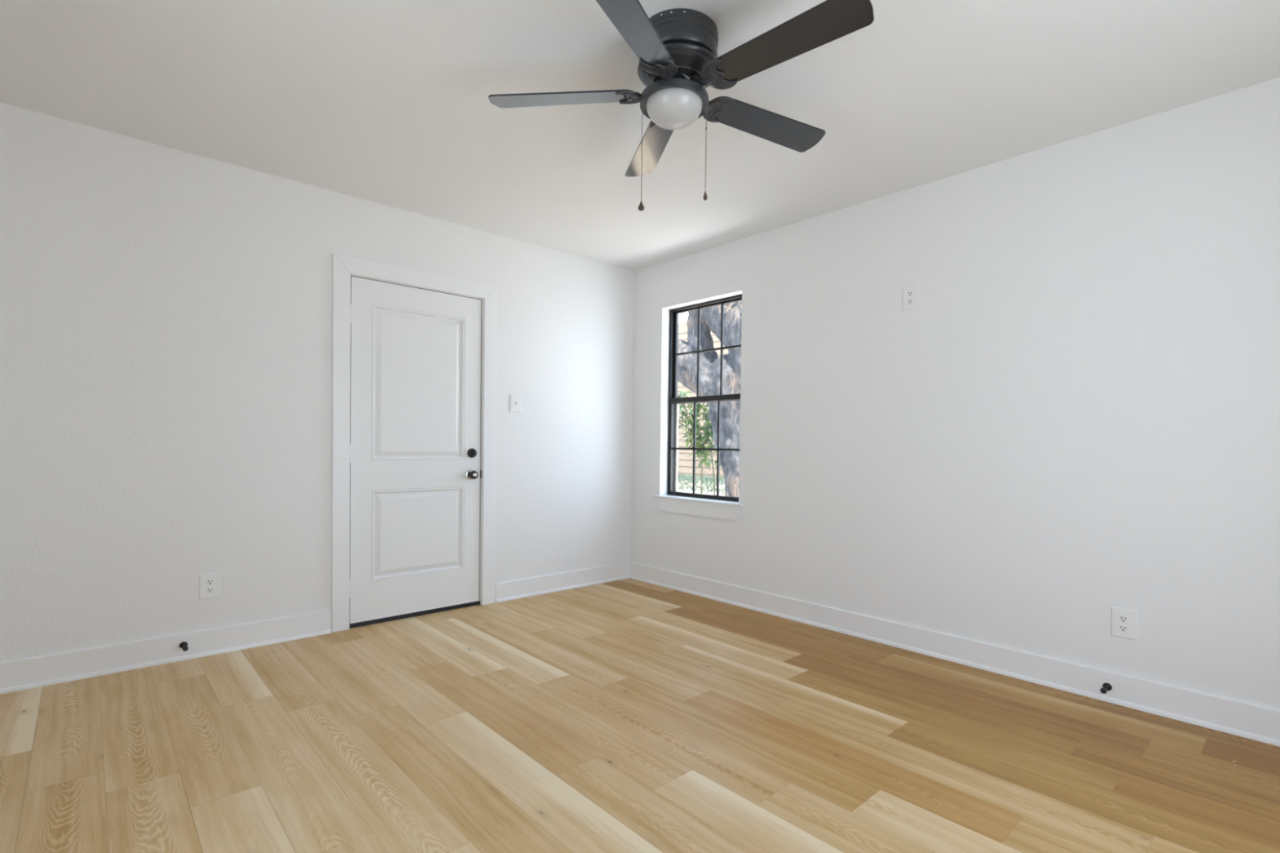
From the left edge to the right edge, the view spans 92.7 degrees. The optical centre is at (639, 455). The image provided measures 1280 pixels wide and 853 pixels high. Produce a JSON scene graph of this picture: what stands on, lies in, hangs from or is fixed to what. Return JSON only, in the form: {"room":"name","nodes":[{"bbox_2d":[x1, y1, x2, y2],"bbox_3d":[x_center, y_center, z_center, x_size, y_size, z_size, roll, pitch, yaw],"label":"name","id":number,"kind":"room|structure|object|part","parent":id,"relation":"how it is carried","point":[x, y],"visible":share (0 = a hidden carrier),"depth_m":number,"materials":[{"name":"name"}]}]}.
{"room":"empty living room","nodes":[
{"label":"empty living room","id":0,"kind":"room"},
{"bbox_2d":[0,102,634,662],"bbox_3d":[-1.521,-0.246,3.780,4.110,2.500,0.160,0,2,-42],"label":"wall","id":1,"kind":"structure","parent":0,"point":[166,313],"depth_m":3.07,"materials":[{"name":"white paint"}]},
{"bbox_2d":[0,609,331,694],"bbox_3d":[-2.374,0.945,2.917,1.678,0.130,0.026,0,2,-42],"label":"baseboard","id":2,"kind":"structure","parent":1,"relation":"attached to","point":[26,673],"depth_m":2.94,"materials":[{"name":"white wood"}]},
{"bbox_2d":[179,641,188,651],"bbox_3d":[-2.230,0.936,2.991,0.033,0.033,0.080,0,2,-42],"label":"door stop","id":3,"kind":"object","parent":1,"relation":"attached to","point":[183,645],"visible":1,"depth_m":3.01,"materials":[{"name":"black metal"}]},
{"bbox_3d":[-2.254,0.936,3.018,0.033,0.033,0.009,0,2,-42],"label":"plate","id":4,"kind":"part","parent":3,"relation":"part of","materials":[{"name":"black metal"}]},
{"bbox_2d":[199,572,220,599],"bbox_3d":[-2.179,0.659,3.096,0.088,0.127,0.010,0,2,-42],"label":"wall outlet","id":5,"kind":"object","parent":1,"relation":"attached to","point":[210,583],"visible":1,"depth_m":3.09,"materials":[{"name":"white plastic"}]},
{"bbox_2d":[205,586,213,592],"bbox_3d":[-2.178,0.679,3.094,0.034,0.028,0.004,0,2,-42],"label":"socket","id":6,"kind":"object","parent":5,"relation":"attached to","point":[208,589],"depth_m":3.09,"materials":[{"name":"grey plastic"}]},
{"bbox_2d":[205,578,213,585],"bbox_3d":[-2.177,0.639,3.093,0.034,0.028,0.004,0,2,-42],"label":"socket","id":7,"kind":"object","parent":5,"relation":"attached to","point":[208,581],"depth_m":3.09,"materials":[{"name":"grey plastic"}]},
{"bbox_2d":[331,253,497,632],"bbox_3d":[-1.385,-0.069,3.836,1.035,2.147,0.190,0,2,-42],"label":"door","id":8,"kind":"structure","parent":1,"relation":"in","point":[414,397],"depth_m":3.78,"materials":[{"name":"white wood"}]},
{"bbox_3d":[-1.711,-0.067,3.494,0.093,2.147,0.017,0,2,-42],"label":"casing","id":9,"kind":"part","parent":8,"relation":"part of","materials":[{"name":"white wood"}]},
{"bbox_3d":[-1.349,-1.095,3.791,1.034,0.093,0.017,0,2,-42],"label":"head casing","id":10,"kind":"part","parent":8,"relation":"part of","materials":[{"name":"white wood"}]},
{"bbox_3d":[-1.099,0.124,4.018,0.057,0.057,0.056,0,2,-42],"label":"knob","id":11,"kind":"part","parent":8,"relation":"part of","materials":[{"name":"black metal"}]},
{"bbox_3d":[-1.016,-0.070,4.126,0.098,2.147,0.017,0,2,-42],"label":"casing","id":12,"kind":"part","parent":8,"relation":"part of","materials":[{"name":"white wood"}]},
{"bbox_2d":[509,394,520,413],"bbox_3d":[-0.863,-0.363,4.252,0.086,0.123,0.022,0,2,-42],"label":"light switch","id":13,"kind":"object","parent":1,"relation":"attached to","point":[515,400],"visible":1,"depth_m":4.25,"materials":[{"name":"white plastic"}]},
{"bbox_2d":[495,561,630,602],"bbox_3d":[-0.529,0.935,4.594,1.237,0.130,0.026,0,2,-42],"label":"baseboard","id":14,"kind":"structure","parent":1,"relation":"attached to","point":[547,584],"depth_m":4.53,"materials":[{"name":"white wood"}]},
{"bbox_2d":[0,577,1279,852],"bbox_3d":[-0.013,1.118,2.010,4.270,0.120,4.870,0,2,-42],"label":"floor","id":15,"kind":"structure","parent":0,"point":[629,715],"depth_m":2.19,"materials":[{"name":"brown wood"}]},
{"bbox_2d":[0,0,1279,271],"bbox_3d":[0.168,-1.497,1.350,5.170,0.140,6.970,0,2,-42],"label":"ceiling","id":16,"kind":"structure","parent":0,"point":[385,102],"depth_m":2.43,"materials":[{"name":"white paint"}]},
{"bbox_2d":[488,0,874,210],"bbox_3d":[0.166,-1.144,2.089,1.270,0.595,1.253,0,2,-42],"label":"ceiling fan","id":17,"kind":"object","parent":16,"relation":"hanging from","point":[676,49],"visible":1,"depth_m":1.99,"materials":[{"name":"grey metal"}]},
{"bbox_3d":[-0.270,-1.253,2.137,0.525,0.035,0.130,1,1,7],"label":"blade","id":18,"kind":"part","parent":17,"relation":"part of","materials":[{"name":"grey wood"}]},
{"bbox_3d":[-0.037,-1.242,1.735,0.130,0.035,0.525,1,1,23],"label":"blade","id":19,"kind":"part","parent":17,"relation":"part of","materials":[{"name":"grey wood"}]},
{"bbox_3d":[0.006,-1.050,2.112,0.006,0.329,0.005,0,2,-42],"label":"pull chain","id":20,"kind":"part","parent":17,"relation":"part of","materials":[{"name":"brown"}]},
{"bbox_3d":[0.051,-1.256,2.496,0.130,0.035,0.525,0,1,-13],"label":"blade","id":21,"kind":"part","parent":17,"relation":"part of","materials":[{"name":"grey wood"}]},
{"bbox_3d":[0.117,-1.176,2.103,0.193,0.072,0.193,0,2,-42],"label":"lamp shade","id":22,"kind":"part","parent":17,"relation":"part of","materials":[{"name":"white glass"}]},
{"bbox_3d":[0.227,-1.063,2.099,0.006,0.295,0.005,0,2,-42],"label":"pull chain","id":23,"kind":"part","parent":17,"relation":"part of","materials":[{"name":"brown"}]},
{"bbox_3d":[0.476,-1.247,2.308,0.525,0.035,0.130,0,1,-29],"label":"blade","id":24,"kind":"part","parent":17,"relation":"part of","materials":[{"name":"grey wood"}]},
{"bbox_3d":[0.434,-1.238,1.837,0.525,0.035,0.130,2,2,43],"label":"blade","id":25,"kind":"part","parent":17,"relation":"part of","materials":[{"name":"grey wood"}]},
{"bbox_2d":[630,76,1279,710],"bbox_3d":[1.524,-0.199,3.366,0.160,2.500,4.550,0,2,-42],"label":"wall","id":26,"kind":"structure","parent":0,"point":[1075,417],"depth_m":2.88,"materials":[{"name":"white paint"}]},
{"bbox_2d":[653,293,742,519],"bbox_3d":[0.472,-0.351,4.501,0.190,1.570,0.852,0,2,-42],"label":"window","id":27,"kind":"structure","parent":26,"relation":"in","point":[717,506],"depth_m":4.61,"materials":[{"name":"black metal"}]},
{"bbox_3d":[0.491,-0.071,4.527,0.024,0.746,0.736,0,2,-42],"label":"sash","id":28,"kind":"part","parent":27,"relation":"part of","materials":[{"name":"black metal"}]},
{"bbox_3d":[0.519,-0.759,4.531,0.024,0.722,0.736,0,2,-42],"label":"sash","id":29,"kind":"part","parent":27,"relation":"part of","materials":[{"name":"black metal"}]},
{"bbox_2d":[902,284,919,311],"bbox_3d":[1.463,-0.856,3.304,0.010,0.127,0.088,0,2,-42],"label":"wall outlet","id":30,"kind":"object","parent":26,"relation":"attached to","point":[910,294],"visible":1,"depth_m":3.30,"materials":[{"name":"white plastic"}]},
{"bbox_2d":[906,298,913,304],"bbox_3d":[1.461,-0.836,3.302,0.004,0.028,0.034,0,2,-42],"label":"socket","id":31,"kind":"object","parent":30,"relation":"attached to","point":[909,301],"depth_m":3.30,"materials":[{"name":"grey plastic"}]},
{"bbox_2d":[906,290,913,296],"bbox_3d":[1.461,-0.877,3.302,0.004,0.028,0.034,0,2,-42],"label":"socket","id":32,"kind":"object","parent":30,"relation":"attached to","point":[909,293],"depth_m":3.30,"materials":[{"name":"grey plastic"}]},
{"bbox_2d":[630,561,1279,746],"bbox_3d":[1.440,0.986,3.328,0.026,0.130,4.550,0,2,-42],"label":"baseboard","id":33,"kind":"structure","parent":26,"relation":"attached to","point":[1256,722],"depth_m":2.94,"materials":[{"name":"white wood"}]},
{"bbox_2d":[1100,683,1111,693],"bbox_3d":[2.010,1.008,2.639,0.080,0.033,0.033,0,2,-42],"label":"door stop","id":34,"kind":"object","parent":26,"relation":"attached to","point":[1106,686],"visible":1,"depth_m":2.65,"materials":[{"name":"black metal"}]},
{"bbox_3d":[2.036,1.007,2.663,0.009,0.033,0.033,0,2,-42],"label":"plate","id":35,"kind":"part","parent":34,"relation":"part of","materials":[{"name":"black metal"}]},
{"bbox_2d":[1110,606,1137,640],"bbox_3d":[2.083,0.723,2.631,0.010,0.127,0.088,0,2,-42],"label":"wall outlet","id":36,"kind":"object","parent":26,"relation":"attached to","point":[1123,621],"visible":1,"depth_m":2.63,"materials":[{"name":"white plastic"}]},
{"bbox_2d":[1118,624,1128,631],"bbox_3d":[2.080,0.743,2.630,0.004,0.028,0.034,0,2,-42],"label":"socket","id":37,"kind":"object","parent":36,"relation":"attached to","point":[1122,628],"depth_m":2.63,"materials":[{"name":"grey plastic"}]},
{"bbox_2d":[1118,615,1128,622],"bbox_3d":[2.081,0.702,2.629,0.004,0.028,0.034,0,2,-42],"label":"socket","id":38,"kind":"object","parent":36,"relation":"attached to","point":[1122,619],"depth_m":2.63,"materials":[{"name":"grey plastic"}]},
{"label":"outside","id":39,"kind":"structure","parent":0,"visible":0},
{"bbox_2d":[677,473,724,496],"bbox_3d":[0.416,0.844,11.550,9.200,0.525,15.000,0,2,-42],"label":"ground","id":40,"kind":"structure","parent":39,"point":[722,486],"depth_m":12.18,"materials":[{"name":"green plant"}]},
{"bbox_2d":[677,388,720,495],"bbox_3d":[0.840,0.009,9.412,0.556,2.154,1.224,0,2,-42],"label":"sapling","id":41,"kind":"object","parent":40,"relation":"on","point":[705,429],"visible":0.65,"depth_m":9.27,"materials":[{"name":"green plant"}]},
{"bbox_2d":[677,322,728,479],"bbox_3d":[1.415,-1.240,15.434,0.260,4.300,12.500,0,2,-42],"label":"house","id":42,"kind":"structure","parent":40,"relation":"on","point":[685,464],"depth_m":15.44,"materials":[{"name":"beige"}]},
{"bbox_2d":[677,300,742,497],"bbox_3d":[1.460,-1.904,8.143,4.690,6.473,6.447,0,2,-42],"label":"oak tree","id":43,"kind":"object","parent":40,"relation":"on","point":[710,317],"visible":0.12,"depth_m":7.91,"materials":[{"name":"grey plant"}]}
]}

